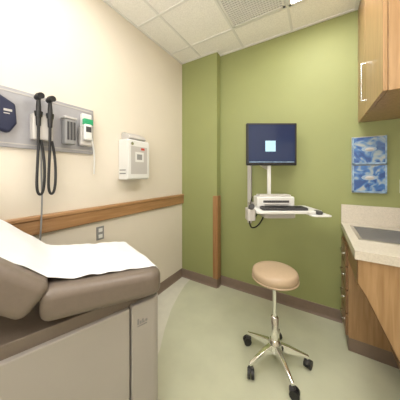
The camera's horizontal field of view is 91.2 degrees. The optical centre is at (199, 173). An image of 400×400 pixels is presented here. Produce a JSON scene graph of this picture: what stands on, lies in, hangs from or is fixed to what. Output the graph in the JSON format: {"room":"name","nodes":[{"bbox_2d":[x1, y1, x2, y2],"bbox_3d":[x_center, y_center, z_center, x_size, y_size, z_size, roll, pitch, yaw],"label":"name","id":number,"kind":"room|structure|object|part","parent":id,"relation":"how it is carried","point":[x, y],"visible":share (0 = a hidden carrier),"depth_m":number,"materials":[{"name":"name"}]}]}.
{"room":"examination room","nodes":[
{"label":"examination room","id":0,"kind":"room"},
{"bbox_2d":[0,0,181,282],"bbox_3d":[-1.210,-0.053,1.079,0.100,2.806,4.000,0,0,31],"label":"wall","id":1,"kind":"structure","parent":0,"point":[85,54],"depth_m":1.62,"materials":[{"name":"beige paint"}]},
{"bbox_2d":[0,85,94,240],"bbox_3d":[-0.981,0.001,1.236,0.128,1.001,0.706,0,0,31],"label":"panel","id":2,"kind":"object","parent":1,"relation":"attached to","point":[40,123],"visible":0.98,"depth_m":1.23,"materials":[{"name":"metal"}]},
{"bbox_3d":[-0.983,-0.370,1.193,0.028,0.160,0.028,0,0,31],"label":"handle","id":3,"kind":"part","parent":2,"relation":"part of","materials":[{"name":"black plastic"}]},
{"bbox_3d":[-0.977,-0.084,1.204,0.042,0.433,0.054,0,0,-18],"label":"cord","id":4,"kind":"part","parent":2,"relation":"part of","materials":[{"name":"black rubber"}]},
{"bbox_3d":[-1.011,0.140,1.243,0.040,0.722,0.016,0,0,16],"label":"power cord","id":5,"kind":"part","parent":2,"relation":"part of","materials":[{"name":"grey plastic"}]},
{"bbox_3d":[-1.020,-0.329,1.253,0.003,0.307,0.675,0,0,31],"label":"mount rail","id":6,"kind":"part","parent":2,"relation":"part of","materials":[{"name":"grey plastic"}]},
{"bbox_3d":[-0.952,-0.370,1.244,0.028,0.160,0.028,0,0,31],"label":"handle","id":7,"kind":"part","parent":2,"relation":"part of","materials":[{"name":"black plastic"}]},
{"bbox_3d":[-0.946,-0.084,1.256,0.042,0.433,0.054,0,0,-18],"label":"cord","id":8,"kind":"part","parent":2,"relation":"part of","materials":[{"name":"black rubber"}]},
{"bbox_2d":[60,116,76,140],"bbox_3d":[-0.915,-0.315,1.368,0.064,0.160,0.080,0,0,31],"label":"dispenser","id":9,"kind":"object","parent":2,"relation":"on","point":[67,123],"depth_m":1.35,"materials":[{"name":"grey plastic"}]},
{"bbox_3d":[-0.829,-0.136,1.524,0.020,0.274,0.085,0,0,-17],"label":"thermometer cord","id":10,"kind":"part","parent":2,"relation":"part of","materials":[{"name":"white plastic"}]},
{"bbox_2d":[3,194,183,235],"bbox_3d":[-1.177,0.325,1.001,0.036,0.121,3.700,0,0,31],"label":"chair rail","id":11,"kind":"object","parent":1,"relation":"attached to","point":[51,222],"visible":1,"depth_m":1.50,"materials":[{"name":"brown wood"}]},
{"bbox_2d":[96,226,103,240],"bbox_3d":[-0.822,0.487,1.617,0.008,0.110,0.066,0,0,31],"label":"electrical outlet","id":12,"kind":"object","parent":1,"relation":"attached to","point":[99,230],"visible":1,"depth_m":1.61,"materials":[{"name":"white plastic"}]},
{"bbox_2d":[119,132,148,179],"bbox_3d":[-0.612,-0.165,1.837,0.140,0.430,0.253,0,0,31],"label":"sharps container","id":13,"kind":"object","parent":1,"relation":"attached to","point":[133,148],"visible":1,"depth_m":1.76,"materials":[{"name":"white plastic"}]},
{"bbox_3d":[-0.621,-0.345,1.845,0.118,0.070,0.190,0,0,31],"label":"lid","id":14,"kind":"part","parent":13,"relation":"part of","materials":[{"name":"grey plastic"}]},
{"bbox_2d":[157,268,181,294],"bbox_3d":[-1.183,1.298,1.004,0.022,0.105,3.700,0,0,31],"label":"baseboard","id":15,"kind":"structure","parent":1,"relation":"attached to","point":[172,279],"depth_m":2.37,"materials":[{"name":"rubber"}]},
{"bbox_2d":[182,268,216,288],"bbox_3d":[-0.022,1.298,2.452,0.519,0.105,0.022,0,0,31],"label":"baseboard","id":16,"kind":"structure","parent":1,"relation":"attached to","point":[194,276],"depth_m":2.44,"materials":[{"name":"rubber"}]},
{"bbox_2d":[182,52,219,276],"bbox_3d":[0.007,-0.053,2.506,0.513,2.806,0.100,0,0,31],"label":"wall","id":17,"kind":"structure","parent":0,"point":[201,76],"depth_m":2.45,"materials":[{"name":"green paint"}]},
{"bbox_2d":[106,0,359,62],"bbox_3d":[-0.138,-1.506,0.433,2.603,0.100,4.000,0,0,31],"label":"ceiling","id":18,"kind":"structure","parent":0,"point":[196,21],"depth_m":1.88,"materials":[{"name":"tile"}]},
{"bbox_2d":[102,0,358,63],"bbox_3d":[-0.138,-1.452,0.433,2.403,0.008,3.800,0,0,31],"label":"grid","id":19,"kind":"object","parent":18,"relation":"attached to","point":[287,7],"visible":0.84,"depth_m":1.90,"materials":[{"name":"white metal"}]},
{"bbox_2d":[217,0,284,27],"bbox_3d":[0.414,-1.451,1.619,0.476,0.010,0.476,0,0,31],"label":"ceiling vent","id":20,"kind":"object","parent":18,"relation":"in","point":[238,12],"visible":1,"depth_m":1.72,"materials":[{"name":"grey plastic"}]},
{"bbox_2d":[288,0,304,6],"bbox_3d":[0.719,-1.447,1.137,0.486,0.018,0.996,0,0,31],"label":"ceiling light","id":21,"kind":"object","parent":18,"relation":"in","point":[291,2],"depth_m":1.65,"materials":[{"name":"white plastic"}]},
{"bbox_2d":[158,280,399,399],"bbox_3d":[-0.138,1.400,0.433,2.603,0.100,4.000,0,0,31],"label":"floor","id":22,"kind":"structure","parent":0,"point":[203,354],"depth_m":1.43,"materials":[{"name":"plastic"}]},
{"bbox_2d":[158,277,189,352],"bbox_3d":[-0.929,1.349,0.845,0.623,0.001,3.690,0,0,31],"label":"floor","id":23,"kind":"structure","parent":22,"relation":"on","point":[167,298],"depth_m":2.06,"materials":[{"name":"plastic"}]},
{"bbox_2d":[0,219,159,399],"bbox_3d":[-0.741,0.681,0.910,0.992,1.339,0.584,0,0,-39],"label":"exam table","id":24,"kind":"object","parent":23,"relation":"on","point":[78,321],"visible":1,"depth_m":0.81,"materials":[{"name":"plastic"}]},
{"bbox_2d":[0,229,47,319],"bbox_3d":[-0.925,0.253,0.761,0.584,0.130,0.620,0,-42,51],"label":"backrest cushion","id":25,"kind":"object","parent":24,"relation":"on","point":[23,257],"depth_m":0.69,"materials":[{"name":"brown leather"}]},
{"bbox_3d":[-0.747,0.618,0.905,0.890,0.065,0.460,0,0,-39],"label":"frame","id":26,"kind":"part","parent":24,"relation":"part of","materials":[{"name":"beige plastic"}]},
{"bbox_2d":[39,266,159,320],"bbox_3d":[-0.549,0.515,1.065,0.498,0.185,0.580,0,0,-39],"label":"seat cushion","id":27,"kind":"object","parent":24,"relation":"on","point":[81,293],"depth_m":0.82,"materials":[{"name":"brown leather"}]},
{"bbox_2d":[243,261,312,399],"bbox_3d":[0.535,1.010,1.419,0.489,0.680,0.481,0,0,31],"label":"stool","id":28,"kind":"object","parent":22,"relation":"on","point":[276,276],"visible":1,"depth_m":1.35,"materials":[{"name":"beige leather"}]},
{"bbox_3d":[0.447,1.237,1.494,0.043,0.081,0.195,0,0,-43],"label":"leg","id":29,"kind":"part","parent":28,"relation":"part of","materials":[{"name":"silver metal"}]},
{"bbox_3d":[0.418,1.237,1.347,0.195,0.081,0.043,0,0,-25],"label":"leg","id":30,"kind":"part","parent":28,"relation":"part of","materials":[{"name":"silver metal"}]},
{"bbox_3d":[0.534,0.714,1.400,0.312,0.088,0.312,0,0,31],"label":"seat","id":31,"kind":"part","parent":28,"relation":"part of","materials":[{"name":"beige leather"}]},
{"bbox_3d":[0.549,1.237,1.274,0.043,0.081,0.195,0,0,-7],"label":"leg","id":32,"kind":"part","parent":28,"relation":"part of","materials":[{"name":"silver metal"}]},
{"bbox_2d":[289,384,295,390],"bbox_3d":[0.560,1.297,1.187,0.040,0.026,0.040,0,0,31],"label":"hood","id":33,"kind":"object","parent":28,"relation":"attached to","point":[291,387],"depth_m":1.18,"materials":[{"name":"black plastic"}]},
{"bbox_3d":[0.659,1.237,1.376,0.195,0.081,0.043,0,0,11],"label":"leg","id":34,"kind":"part","parent":28,"relation":"part of","materials":[{"name":"silver metal"}]},
{"bbox_2d":[304,358,310,365],"bbox_3d":[0.745,1.297,1.359,0.040,0.026,0.040,0,0,31],"label":"hood","id":35,"kind":"object","parent":28,"relation":"attached to","point":[307,362],"depth_m":1.35,"materials":[{"name":"black plastic"}]},
{"bbox_2d":[340,204,399,369],"bbox_3d":[1.367,0.738,1.283,0.697,1.224,0.788,0,0,31],"label":"base cabinet","id":36,"kind":"object","parent":22,"relation":"on","point":[370,240],"depth_m":1.42,"materials":[{"name":"wood"}]},
{"bbox_3d":[1.212,1.160,1.643,0.018,0.160,0.315,0,0,31],"label":"drawer","id":37,"kind":"part","parent":36,"relation":"part of","materials":[{"name":"brown wood"}]},
{"bbox_3d":[1.212,0.985,1.643,0.018,0.170,0.315,0,0,31],"label":"drawer","id":38,"kind":"part","parent":36,"relation":"part of","materials":[{"name":"brown wood"}]},
{"bbox_3d":[1.212,0.805,1.643,0.018,0.170,0.315,0,0,31],"label":"drawer","id":39,"kind":"part","parent":36,"relation":"part of","materials":[{"name":"brown wood"}]},
{"bbox_3d":[1.212,0.637,1.643,0.018,0.145,0.315,0,0,31],"label":"drawer","id":40,"kind":"part","parent":36,"relation":"part of","materials":[{"name":"brown wood"}]},
{"bbox_3d":[1.502,0.907,1.470,0.658,0.685,0.328,0,0,31],"label":"drawer","id":41,"kind":"part","parent":36,"relation":"part of","materials":[{"name":"brown wood"}]},
{"bbox_2d":[341,222,399,266],"bbox_3d":[1.375,0.460,1.278,0.678,0.050,0.788,0,0,31],"label":"countertop","id":42,"kind":"structure","parent":36,"relation":"on","point":[381,253],"depth_m":1.14,"materials":[{"name":"beige stone"}]},
{"bbox_2d":[350,225,399,245],"bbox_3d":[1.336,0.495,1.361,0.425,0.129,0.420,0,0,31],"label":"sink","id":43,"kind":"object","parent":36,"relation":"in","point":[360,233],"depth_m":1.52,"materials":[{"name":"metal"}]},
{"bbox_3d":[1.196,0.918,0.964,0.660,0.864,0.025,0,0,31],"label":"panel","id":44,"kind":"part","parent":36,"relation":"part of","materials":[{"name":"brown wood"}]},
{"bbox_3d":[1.141,0.940,1.254,0.262,0.620,0.415,0,0,31],"label":"shroud panel","id":45,"kind":"part","parent":36,"relation":"part of","materials":[{"name":"brown wood"}]},
{"bbox_2d":[220,10,399,321],"bbox_3d":[0.868,-0.053,2.104,2.403,2.806,0.100,0,0,31],"label":"wall","id":46,"kind":"structure","parent":0,"point":[307,77],"depth_m":1.96,"materials":[{"name":"green paint"}]},
{"bbox_2d":[213,195,220,279],"bbox_3d":[0.203,0.752,2.360,0.063,0.985,0.088,0,0,31],"label":"trim","id":47,"kind":"structure","parent":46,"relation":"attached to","point":[216,199],"depth_m":2.33,"materials":[{"name":"brown wood"}]},
{"bbox_2d":[217,277,220,287],"bbox_3d":[0.235,1.298,2.365,0.022,0.105,0.105,0,0,31],"label":"baseboard","id":48,"kind":"structure","parent":46,"relation":"attached to","point":[219,279],"depth_m":2.35,"materials":[{"name":"rubber"}]},
{"bbox_2d":[221,275,342,323],"bbox_3d":[0.769,1.298,2.092,1.220,0.105,0.022,0,0,31],"label":"baseboard","id":49,"kind":"structure","parent":46,"relation":"attached to","point":[314,308],"depth_m":2.02,"materials":[{"name":"rubber"}]},
{"bbox_2d":[245,123,331,227],"bbox_3d":[0.694,0.037,1.857,0.630,1.026,0.753,0,0,0],"label":"workstation","id":50,"kind":"object","parent":46,"relation":"attached to","point":[268,145],"visible":1,"depth_m":1.83,"materials":[{"name":"white plastic"}]},
{"bbox_2d":[246,123,296,193],"bbox_3d":[0.669,-0.113,1.845,0.414,0.726,0.266,0,0,31],"label":"monitor","id":51,"kind":"object","parent":50,"relation":"on","point":[268,145],"depth_m":1.83,"materials":[{"name":"black plastic"}]},
{"bbox_2d":[255,206,320,217],"bbox_3d":[0.709,0.328,1.670,0.568,0.075,0.486,0,0,31],"label":"tray","id":52,"kind":"object","parent":50,"relation":"on","point":[264,212],"depth_m":1.55,"materials":[{"name":"grey plastic"}]},
{"bbox_2d":[306,213,331,216],"bbox_3d":[0.934,0.322,1.550,0.150,0.012,0.140,0,0,0],"label":"tray","id":53,"kind":"object","parent":50,"relation":"on","point":[310,214],"depth_m":1.51,"materials":[{"name":"white plastic"}]},
{"bbox_2d":[351,135,386,193],"bbox_3d":[1.438,-0.080,1.672,0.230,0.490,0.050,0,0,31],"label":"holder","id":54,"kind":"object","parent":46,"relation":"attached to","point":[368,153],"visible":1,"depth_m":1.66,"materials":[{"name":"blue plastic"}]},
{"bbox_3d":[1.438,-0.200,1.671,0.226,0.237,0.039,0,0,31],"label":"holder frame","id":55,"kind":"part","parent":54,"relation":"part of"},
{"bbox_3d":[1.438,0.042,1.671,0.226,0.237,0.039,0,0,31],"label":"holder frame","id":56,"kind":"part","parent":54,"relation":"part of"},
{"bbox_2d":[341,204,399,227],"bbox_3d":[1.573,0.355,1.607,0.678,0.160,0.020,0,0,31],"label":"backsplash","id":57,"kind":"structure","parent":46,"relation":"attached to","point":[357,214],"depth_m":1.67,"materials":[{"name":"beige stone"}]},
{"bbox_3d":[0.934,-0.053,-0.212,0.100,2.806,4.000,0,0,31],"label":"wall","id":58,"kind":"structure","parent":0,"visible":0},
{"bbox_2d":[358,0,399,122],"bbox_3d":[1.417,-0.950,1.261,0.590,1.000,0.774,0,0,31],"label":"upper cabinet","id":59,"kind":"object","parent":58,"relation":"attached to","point":[378,20],"visible":1,"depth_m":1.22,"materials":[{"name":"brown wood"}]},
{"bbox_3d":[1.201,-0.675,1.441,0.033,0.280,0.010,0,0,31],"label":"handle","id":60,"kind":"part","parent":59,"relation":"part of","materials":[{"name":"metal"}]},
{"bbox_3d":[1.324,-0.950,1.594,0.020,0.996,0.298,0,0,31],"label":"door panel","id":61,"kind":"part","parent":59,"relation":"part of","materials":[{"name":"brown wood"}]},
{"bbox_3d":[1.123,-0.950,1.261,0.020,0.996,0.468,0,0,31],"label":"door panel","id":62,"kind":"part","parent":59,"relation":"part of","materials":[{"name":"brown wood"}]}
]}

